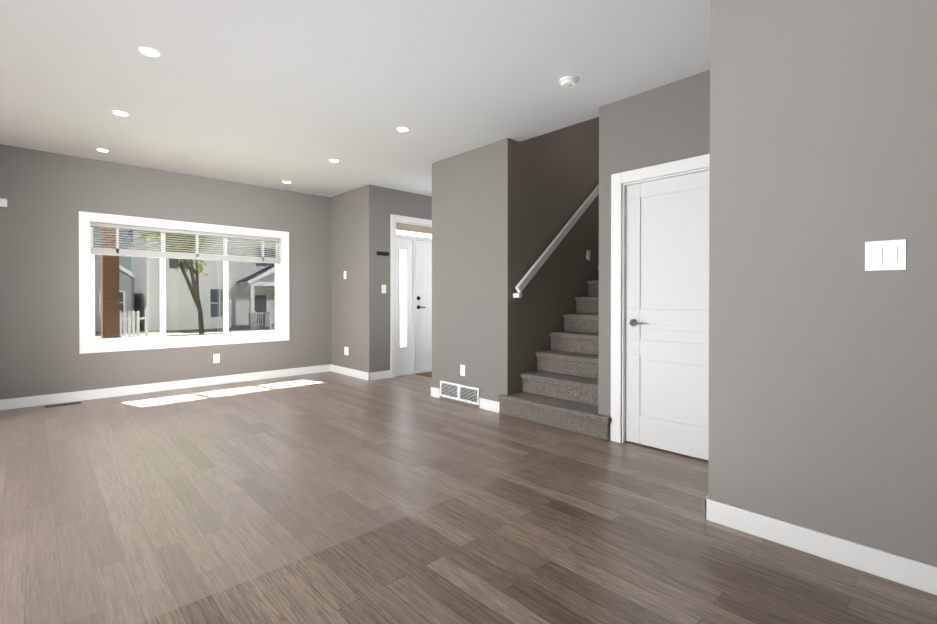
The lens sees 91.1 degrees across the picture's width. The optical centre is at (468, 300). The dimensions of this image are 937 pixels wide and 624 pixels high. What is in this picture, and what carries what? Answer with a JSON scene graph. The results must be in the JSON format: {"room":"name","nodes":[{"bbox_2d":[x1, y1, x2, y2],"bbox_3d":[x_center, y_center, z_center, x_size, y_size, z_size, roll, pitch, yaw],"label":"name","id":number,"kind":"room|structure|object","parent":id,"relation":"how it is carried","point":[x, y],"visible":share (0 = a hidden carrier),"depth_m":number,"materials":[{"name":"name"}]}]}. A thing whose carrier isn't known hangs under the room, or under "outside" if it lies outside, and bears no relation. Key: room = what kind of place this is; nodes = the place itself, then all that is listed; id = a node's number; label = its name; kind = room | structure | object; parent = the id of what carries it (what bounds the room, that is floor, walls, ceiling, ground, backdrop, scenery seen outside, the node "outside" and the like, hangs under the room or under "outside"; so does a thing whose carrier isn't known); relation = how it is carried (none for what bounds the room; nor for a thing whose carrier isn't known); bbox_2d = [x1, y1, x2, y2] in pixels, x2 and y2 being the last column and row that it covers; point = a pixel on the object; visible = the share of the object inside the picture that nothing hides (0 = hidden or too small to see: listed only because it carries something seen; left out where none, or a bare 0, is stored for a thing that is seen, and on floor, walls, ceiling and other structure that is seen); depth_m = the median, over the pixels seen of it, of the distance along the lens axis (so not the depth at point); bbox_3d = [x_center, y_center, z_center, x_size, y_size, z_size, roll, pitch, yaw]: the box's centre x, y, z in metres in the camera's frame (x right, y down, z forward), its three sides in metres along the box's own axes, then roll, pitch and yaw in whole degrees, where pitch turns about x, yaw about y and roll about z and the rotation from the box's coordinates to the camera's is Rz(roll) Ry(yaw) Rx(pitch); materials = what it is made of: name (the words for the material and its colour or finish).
{"room":"empty living room","nodes":[
{"label":"empty living room","id":0,"kind":"room"},
{"bbox_2d":[0,144,330,399],"bbox_3d":[-3.605,-0.359,6.062,4.210,2.950,0.250,0,1,-43],"label":"wall","id":1,"kind":"structure","parent":0,"point":[48,196],"depth_m":5.32,"materials":[{"name":"paint"}]},
{"bbox_2d":[0,198,6,206],"bbox_3d":[-4.814,-1.014,4.718,0.108,0.080,0.030,0,1,-43],"label":"door chime","id":2,"kind":"object","parent":1,"relation":"attached to","point":[3,202],"visible":0.98,"depth_m":4.73,"materials":[{"name":"white plastic"}]},
{"bbox_2d":[0,365,327,409],"bbox_3d":[-3.513,1.062,5.976,3.710,0.110,0.016,0,1,-43],"label":"baseboard","id":3,"kind":"structure","parent":1,"relation":"attached to","point":[12,403],"depth_m":5.59,"materials":[{"name":"white wood"}]},
{"bbox_2d":[79,211,288,353],"bbox_3d":[-3.575,-0.213,6.038,2.372,1.600,0.208,0,1,-43],"label":"picture window","id":4,"kind":"structure","parent":1,"relation":"in","point":[133,298],"depth_m":5.91,"materials":[{"name":"white plastic"}]},
{"bbox_2d":[91,222,280,263],"bbox_3d":[-3.557,-0.724,6.016,2.156,0.361,0.056,0,1,-43],"label":"blind","id":5,"kind":"object","parent":4,"relation":"attached to","point":[117,251],"visible":0.96,"depth_m":5.87,"materials":[{"name":"grey plastic"}]},
{"bbox_2d":[213,354,219,362],"bbox_3d":[-3.360,0.766,6.124,0.075,0.120,0.008,0,1,-43],"label":"outlet","id":6,"kind":"object","parent":1,"relation":"attached to","point":[216,358],"visible":1,"depth_m":6.12,"materials":[{"name":"white plastic"}]},
{"bbox_2d":[0,0,709,196],"bbox_3d":[0.161,-1.704,2.044,11.800,0.220,11.250,0,1,-43],"label":"ceiling","id":7,"kind":"structure","parent":0,"point":[298,94],"depth_m":3.28,"materials":[{"name":"white paint"}]},
{"bbox_2d":[96,148,109,151],"bbox_3d":[-3.911,-1.613,4.915,0.116,0.006,0.116,0,1,-43],"label":"recessed light","id":8,"kind":"object","parent":7,"relation":"in","point":[102,150],"visible":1,"depth_m":4.91,"materials":[{"name":"white plastic"}]},
{"bbox_2d":[112,110,128,115],"bbox_3d":[-2.975,-1.605,3.928,0.116,0.006,0.116,0,1,-43],"label":"recessed light","id":9,"kind":"object","parent":7,"relation":"in","point":[120,113],"visible":1,"depth_m":3.93,"materials":[{"name":"white plastic"}]},
{"bbox_2d":[139,47,160,56],"bbox_3d":[-2.046,-1.598,2.949,0.116,0.006,0.116,0,1,-43],"label":"recessed light","id":10,"kind":"object","parent":7,"relation":"in","point":[148,51],"visible":1,"depth_m":2.94,"materials":[{"name":"white plastic"}]},
{"bbox_2d":[396,127,408,131],"bbox_3d":[-0.617,-1.608,4.304,0.116,0.006,0.116,0,1,-43],"label":"recessed light","id":11,"kind":"object","parent":7,"relation":"in","point":[403,129],"visible":1,"depth_m":4.30,"materials":[{"name":"white plastic"}]},
{"bbox_2d":[559,76,578,88],"bbox_3d":[0.730,-1.583,3.335,0.136,0.041,0.136,0,1,-43],"label":"smoke detector","id":12,"kind":"object","parent":7,"relation":"attached to","point":[567,82],"visible":1,"depth_m":3.30,"materials":[{"name":"white plastic"}]},
{"bbox_2d":[331,185,384,372],"bbox_3d":[-1.776,-0.366,7.011,0.250,2.950,1.390,0,1,-43],"label":"wall","id":13,"kind":"structure","parent":0,"point":[357,294],"depth_m":6.63,"materials":[{"name":"paint"}]},
{"bbox_2d":[344,347,348,354],"bbox_3d":[-1.832,0.750,6.890,0.008,0.120,0.120,0,1,-43],"label":"outlet","id":14,"kind":"object","parent":13,"relation":"attached to","point":[346,350],"visible":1,"depth_m":6.88,"materials":[{"name":"white plastic"}]},
{"bbox_2d":[328,364,371,380],"bbox_3d":[-1.771,1.056,6.822,0.016,0.110,1.126,0,1,-43],"label":"baseboard","id":15,"kind":"structure","parent":13,"relation":"attached to","point":[334,368],"depth_m":6.78,"materials":[{"name":"white wood"}]},
{"bbox_2d":[384,188,431,370],"bbox_3d":[-0.506,-0.369,7.430,2.170,2.950,0.250,0,1,-43],"label":"wall","id":16,"kind":"structure","parent":0,"point":[403,203],"depth_m":6.66,"materials":[{"name":"paint"}]},
{"bbox_2d":[372,370,390,379],"bbox_3d":[-1.249,1.058,6.552,0.350,0.110,0.016,0,1,-43],"label":"baseboard","id":17,"kind":"structure","parent":16,"relation":"attached to","point":[381,374],"depth_m":6.55,"materials":[{"name":"white wood"}]},
{"bbox_2d":[377,251,388,255],"bbox_3d":[-1.214,-0.677,6.554,0.200,0.056,0.043,0,1,-43],"label":"sign","id":18,"kind":"object","parent":16,"relation":"attached to","point":[382,253],"visible":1,"depth_m":6.56,"materials":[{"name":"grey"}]},
{"bbox_2d":[382,285,385,292],"bbox_3d":[-1.210,-0.172,6.582,0.075,0.120,0.014,0,1,-43],"label":"light switch","id":19,"kind":"object","parent":16,"relation":"attached to","point":[383,288],"visible":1,"depth_m":6.58,"materials":[{"name":"white plastic"}]},
{"bbox_2d":[390,214,431,377],"bbox_3d":[-0.650,-0.078,7.283,1.555,2.370,0.268,0,1,-43],"label":"door frame","id":20,"kind":"structure","parent":16,"relation":"attached to","point":[394,219],"depth_m":6.71,"materials":[{"name":"white wood"}]},
{"bbox_2d":[396,230,431,373],"bbox_3d":[-0.635,-0.036,7.267,1.345,2.243,0.053,0,1,-43],"label":"sidelight window","id":21,"kind":"structure","parent":16,"relation":"in","point":[404,315],"depth_m":6.95,"materials":[{"name":"white paint"}]},
{"bbox_2d":[396,223,431,233],"bbox_3d":[-0.599,-1.107,7.221,1.341,0.102,0.042,0,1,-43],"label":"shade","id":22,"kind":"object","parent":21,"relation":"attached to","point":[413,228],"visible":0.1,"depth_m":6.97,"materials":[{"name":"beige fabric"}]},
{"bbox_2d":[416,241,431,370],"bbox_3d":[-0.492,0.076,7.371,0.905,2.018,0.099,0,1,-43],"label":"entry door","id":23,"kind":"structure","parent":16,"relation":"in","point":[423,305],"depth_m":7.19,"materials":[{"name":"white paint"}]},
{"bbox_2d":[0,371,936,623],"bbox_3d":[0.161,1.205,2.065,11.800,0.120,11.250,0,1,-43],"label":"floor","id":24,"kind":"structure","parent":0,"point":[330,497],"depth_m":2.35,"materials":[{"name":"laminate"}]},
{"bbox_2d":[44,402,81,407],"bbox_3d":[-4.384,1.122,4.969,0.300,0.004,0.120,0,1,-43],"label":"floor vent","id":25,"kind":"object","parent":24,"relation":"in","point":[58,405],"visible":1,"depth_m":4.97,"materials":[{"name":"brown"}]},
{"bbox_2d":[415,371,431,377],"bbox_3d":[-0.285,1.103,7.077,0.950,0.012,0.520,0,1,-43],"label":"mat","id":26,"kind":"object","parent":24,"relation":"on","point":[427,374],"visible":0.23,"depth_m":6.87,"materials":[{"name":"brown fabric"}]},
{"bbox_2d":[430,386,439,396],"bbox_3d":[0.442,1.060,6.248,2.436,0.110,0.036,0,1,-43],"label":"baseboard","id":27,"kind":"structure","parent":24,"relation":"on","point":[434,392],"depth_m":5.36,"materials":[{"name":"white wood"}]},
{"bbox_2d":[498,265,611,439],"bbox_3d":[2.076,-0.342,5.423,3.775,2.925,1.225,0,1,-43],"label":"carpeted stairs","id":28,"kind":"structure","parent":24,"relation":"on","point":[580,337],"depth_m":4.46,"materials":[{"name":"carpet"}]},
{"bbox_2d":[704,496,936,594],"bbox_3d":[1.557,1.090,2.092,0.036,0.110,0.902,0,1,-43],"label":"baseboard","id":29,"kind":"structure","parent":24,"relation":"on","point":[912,573],"depth_m":2.03,"materials":[{"name":"white wood"}]},
{"bbox_2d":[432,138,506,412],"bbox_3d":[1.432,-1.636,6.358,4.020,5.500,1.178,0,1,-43],"label":"wall block","id":30,"kind":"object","parent":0,"point":[469,260],"depth_m":4.92,"materials":[{"name":"paint"}]},
{"bbox_2d":[440,381,479,404],"bbox_3d":[-0.104,1.006,5.064,0.016,0.175,0.630,0,1,-43],"label":"air vent grille","id":31,"kind":"object","parent":30,"relation":"attached to","point":[464,393],"visible":1,"depth_m":5.05,"materials":[{"name":"white plastic"}]},
{"bbox_2d":[460,365,464,375],"bbox_3d":[-0.064,0.759,5.025,0.008,0.120,0.075,0,1,-43],"label":"outlet","id":32,"kind":"object","parent":30,"relation":"attached to","point":[462,370],"visible":1,"depth_m":5.02,"materials":[{"name":"white plastic"}]},
{"bbox_2d":[479,398,499,412],"bbox_3d":[0.217,1.071,4.726,0.016,0.110,0.285,0,1,-43],"label":"baseboard","id":33,"kind":"structure","parent":30,"relation":"attached to","point":[486,404],"depth_m":4.72,"materials":[{"name":"white wood"}]},
{"bbox_2d":[507,117,598,399],"bbox_3d":[1.841,-1.633,5.926,4.020,5.500,0.012,0,1,-43],"label":"wall","id":34,"kind":"structure","parent":0,"point":[552,180],"depth_m":4.99,"materials":[{"name":"paint"}]},
{"bbox_2d":[513,184,598,297],"bbox_3d":[1.649,-1.436,5.680,3.282,2.790,0.086,0,1,-43],"label":"stair handrail","id":35,"kind":"object","parent":34,"relation":"attached to","point":[547,252],"visible":0.71,"depth_m":4.94,"materials":[{"name":"white"}]},
{"bbox_2d":[586,250,589,260],"bbox_3d":[1.451,-0.550,5.546,0.075,0.120,0.014,0,1,-43],"label":"light switch","id":36,"kind":"object","parent":34,"relation":"attached to","point":[587,255],"visible":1,"depth_m":5.53,"materials":[{"name":"white plastic"}]},
{"bbox_2d":[598,70,709,442],"bbox_3d":[2.526,-0.332,2.380,0.120,2.950,4.070,0,1,-43],"label":"wall","id":37,"kind":"structure","parent":0,"point":[669,122],"depth_m":3.57,"materials":[{"name":"paint"}]},
{"bbox_2d":[611,154,709,442],"bbox_3d":[1.538,0.058,3.412,0.138,2.156,0.978,0,1,-43],"label":"door frame","id":38,"kind":"structure","parent":37,"relation":"attached to","point":[618,284],"depth_m":3.67,"materials":[{"name":"white wood"}]},
{"bbox_2d":[626,170,709,459],"bbox_3d":[1.525,0.102,3.393,0.089,2.043,0.782,0,1,-43],"label":"interior door","id":39,"kind":"structure","parent":37,"relation":"in","point":[667,314],"depth_m":3.44,"materials":[{"name":"white wood"}]},
{"bbox_2d":[708,0,936,565],"bbox_3d":[1.864,-0.332,2.373,0.850,2.950,0.870,0,1,-43],"label":"wall","id":40,"kind":"structure","parent":0,"point":[822,341],"depth_m":2.04,"materials":[{"name":"paint"}]},
{"bbox_2d":[865,239,905,270],"bbox_3d":[1.720,-0.188,1.898,0.014,0.122,0.125,0,1,-43],"label":"light switch","id":41,"kind":"object","parent":40,"relation":"attached to","point":[886,255],"visible":1,"depth_m":1.90,"materials":[{"name":"white plastic"}]}
]}

